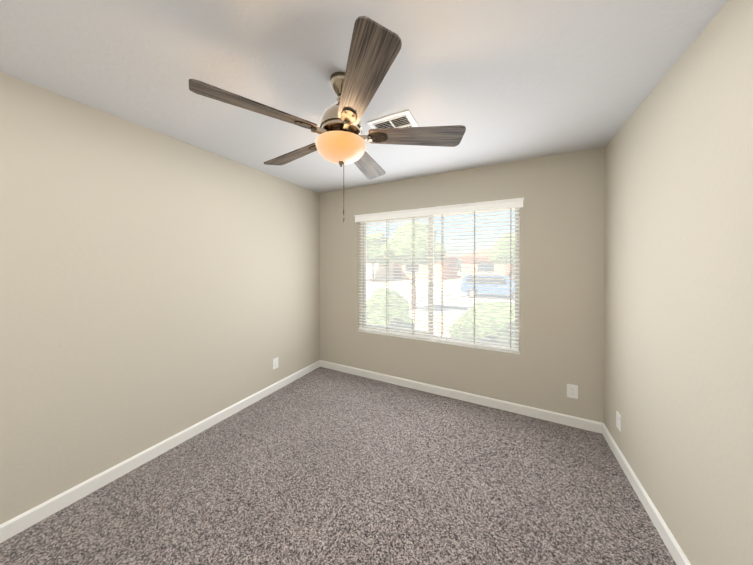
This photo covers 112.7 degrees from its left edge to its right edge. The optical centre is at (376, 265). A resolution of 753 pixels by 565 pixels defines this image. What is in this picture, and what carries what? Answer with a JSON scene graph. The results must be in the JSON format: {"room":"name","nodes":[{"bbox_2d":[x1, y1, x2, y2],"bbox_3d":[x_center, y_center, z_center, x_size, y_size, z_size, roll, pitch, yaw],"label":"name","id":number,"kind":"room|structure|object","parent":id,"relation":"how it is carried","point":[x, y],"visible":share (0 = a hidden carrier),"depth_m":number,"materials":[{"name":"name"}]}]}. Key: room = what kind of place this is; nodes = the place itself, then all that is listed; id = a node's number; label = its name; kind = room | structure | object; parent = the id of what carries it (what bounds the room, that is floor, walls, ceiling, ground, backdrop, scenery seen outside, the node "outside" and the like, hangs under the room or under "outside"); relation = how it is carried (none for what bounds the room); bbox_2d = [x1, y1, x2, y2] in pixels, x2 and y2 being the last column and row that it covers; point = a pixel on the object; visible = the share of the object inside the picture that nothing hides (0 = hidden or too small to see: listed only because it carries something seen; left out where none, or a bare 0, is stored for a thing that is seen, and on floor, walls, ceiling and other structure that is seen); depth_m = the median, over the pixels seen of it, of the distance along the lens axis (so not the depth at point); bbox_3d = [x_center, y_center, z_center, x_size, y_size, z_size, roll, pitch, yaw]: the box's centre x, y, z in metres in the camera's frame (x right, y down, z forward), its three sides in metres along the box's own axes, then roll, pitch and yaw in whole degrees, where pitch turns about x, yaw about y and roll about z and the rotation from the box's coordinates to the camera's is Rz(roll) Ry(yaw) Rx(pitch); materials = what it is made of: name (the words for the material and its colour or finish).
{"room":"empty bedroom","nodes":[
{"label":"empty bedroom","id":0,"kind":"room"},
{"bbox_2d":[0,72,319,524],"bbox_3d":[-1.635,0.214,2.086,0.150,2.440,3.650,0,0,27],"label":"wall","id":1,"kind":"structure","parent":0,"point":[156,287],"depth_m":1.73,"materials":[{"name":"beige paint"}]},
{"bbox_2d":[0,360,319,542],"bbox_3d":[-1.562,1.390,2.054,0.014,0.088,3.350,0,0,27],"label":"baseboard","id":2,"kind":"structure","parent":1,"relation":"attached to","point":[12,527],"depth_m":1.72,"materials":[{"name":"white wood"}]},
{"bbox_2d":[273,357,277,369],"bbox_3d":[-1.151,1.121,2.859,0.007,0.118,0.078,0,0,27],"label":"electrical outlet","id":3,"kind":"object","parent":1,"relation":"attached to","point":[275,363],"visible":1,"depth_m":2.85,"materials":[{"name":"white plastic"}]},
{"bbox_2d":[0,367,675,564],"bbox_3d":[-0.199,1.497,1.353,3.380,0.120,3.650,0,0,27],"label":"floor","id":4,"kind":"structure","parent":0,"point":[321,466],"depth_m":1.56,"materials":[{"name":"carpet"}]},
{"bbox_2d":[0,0,727,192],"bbox_3d":[-0.199,-1.063,1.341,3.380,0.120,3.650,0,0,27],"label":"ceiling","id":5,"kind":"structure","parent":0,"point":[504,81],"depth_m":1.26,"materials":[{"name":"white paint"}]},
{"bbox_2d":[189,16,465,221],"bbox_3d":[-0.204,-0.616,1.388,1.268,0.773,1.272,0,0,27],"label":"ceiling fan","id":6,"kind":"object","parent":5,"relation":"hanging from","point":[374,50],"visible":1,"depth_m":1.21,"materials":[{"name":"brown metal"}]},
{"bbox_2d":[367,110,418,128],"bbox_3d":[0.126,-0.999,1.799,0.310,0.012,0.250,0,0,27],"label":"ceiling vent","id":7,"kind":"object","parent":5,"relation":"in","point":[402,119],"visible":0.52,"depth_m":1.75,"materials":[{"name":"white metal"}]},
{"bbox_2d":[320,147,604,422],"bbox_3d":[0.602,0.211,2.903,3.080,2.440,0.150,0,0,27],"label":"wall","id":8,"kind":"structure","parent":0,"point":[562,277],"depth_m":2.40,"materials":[{"name":"beige paint"}]},
{"bbox_2d":[358,330,519,353],"bbox_3d":[0.588,0.858,2.877,1.840,0.006,0.084,0,0,27],"label":"window sill","id":9,"kind":"structure","parent":8,"relation":"attached to","point":[457,344],"depth_m":2.77,"materials":[{"name":"white"}]},
{"bbox_2d":[361,207,519,350],"bbox_3d":[0.616,0.120,2.929,1.840,1.480,0.071,0,0,27],"label":"window","id":10,"kind":"structure","parent":8,"relation":"in","point":[515,277],"depth_m":2.89,"materials":[{"name":"clear glass"}]},
{"bbox_2d":[354,198,523,350],"bbox_3d":[0.577,0.099,2.850,1.892,1.480,0.110,0,0,27],"label":"window blinds","id":11,"kind":"object","parent":10,"relation":"attached to","point":[517,203],"visible":0.98,"depth_m":2.78,"materials":[{"name":"white plastic"}]},
{"bbox_2d":[320,360,602,433],"bbox_3d":[0.565,1.387,2.835,3.080,0.088,0.014,0,0,27],"label":"baseboard","id":12,"kind":"structure","parent":8,"relation":"attached to","point":[576,422],"depth_m":2.58,"materials":[{"name":"white wood"}]},
{"bbox_2d":[567,384,577,398],"bbox_3d":[1.744,1.123,2.231,0.078,0.118,0.007,0,0,27],"label":"electrical outlet","id":13,"kind":"object","parent":8,"relation":"attached to","point":[572,391],"visible":1,"depth_m":2.23,"materials":[{"name":"white plastic"}]},
{"bbox_2d":[604,0,752,564],"bbox_3d":[1.237,0.220,0.608,0.150,2.440,3.650,0,0,27],"label":"wall","id":14,"kind":"structure","parent":0,"point":[678,300],"depth_m":1.14,"materials":[{"name":"beige paint"}]},
{"bbox_2d":[616,411,620,431],"bbox_3d":[1.785,1.150,1.848,0.007,0.118,0.078,0,0,27],"label":"electrical outlet","id":15,"kind":"object","parent":14,"relation":"attached to","point":[618,420],"visible":1,"depth_m":1.84,"materials":[{"name":"white plastic"}]},
{"bbox_2d":[602,423,690,564],"bbox_3d":[1.164,1.396,0.650,0.014,0.088,3.350,0,0,27],"label":"baseboard","id":16,"kind":"structure","parent":14,"relation":"attached to","point":[678,555],"depth_m":1.44,"materials":[{"name":"white wood"}]},
{"label":"outside","id":17,"kind":"structure","parent":0,"visible":0},
{"bbox_2d":[366,273,514,336],"bbox_3d":[3.395,1.959,33.555,100.000,0.880,56.900,0,0,27],"label":"ground","id":18,"kind":"structure","parent":17,"point":[395,283],"depth_m":19.08,"materials":[{"name":"concrete"}]},
{"bbox_2d":[367,232,392,281],"bbox_3d":[-0.335,-0.987,31.701,6.209,6.189,5.208,0,0,27],"label":"tree","id":19,"kind":"object","parent":18,"relation":"on","point":[382,259],"depth_m":29.87,"materials":[{"name":"green plant"}]},
{"bbox_2d":[366,289,413,328],"bbox_3d":[0.161,1.157,5.434,1.546,1.256,1.251,0,0,27],"label":"bush","id":20,"kind":"object","parent":18,"relation":"on","point":[404,307],"depth_m":4.99,"materials":[{"name":"green plant"}]},
{"bbox_2d":[366,254,459,279],"bbox_3d":[5.107,-0.472,38.511,13.500,4.600,11.500,0,0,27],"label":"house","id":21,"kind":"structure","parent":18,"relation":"on","point":[369,271],"depth_m":33.70,"materials":[{"name":"paint"}]},
{"bbox_2d":[383,222,445,310],"bbox_3d":[1.857,0.120,12.392,3.101,4.340,2.461,0,0,27],"label":"tree","id":22,"kind":"object","parent":18,"relation":"on","point":[412,262],"depth_m":11.59,"materials":[{"name":"green plant"}]},
{"bbox_2d":[448,302,514,344],"bbox_3d":[2.301,1.265,4.753,1.888,1.151,1.320,0,0,27],"label":"bush","id":23,"kind":"object","parent":18,"relation":"on","point":[489,318],"depth_m":4.39,"materials":[{"name":"green plant"}]},
{"bbox_2d":[461,248,514,279],"bbox_3d":[18.458,-0.447,32.765,13.500,4.600,11.500,0,0,27],"label":"house","id":24,"kind":"structure","parent":18,"relation":"on","point":[483,269],"depth_m":29.86,"materials":[{"name":"paint"}]},
{"bbox_2d":[461,274,514,297],"bbox_3d":[8.881,1.599,18.864,4.600,1.714,2.090,0,0,27],"label":"car","id":25,"kind":"object","parent":18,"relation":"on","point":[486,284],"depth_m":18.24,"materials":[{"name":"blue paint"}]},
{"bbox_2d":[486,234,514,280],"bbox_3d":[13.555,-0.495,24.985,4.981,5.162,3.654,0,0,27],"label":"tree","id":26,"kind":"object","parent":18,"relation":"on","point":[503,254],"depth_m":24.10,"materials":[{"name":"green plant"}]}
]}

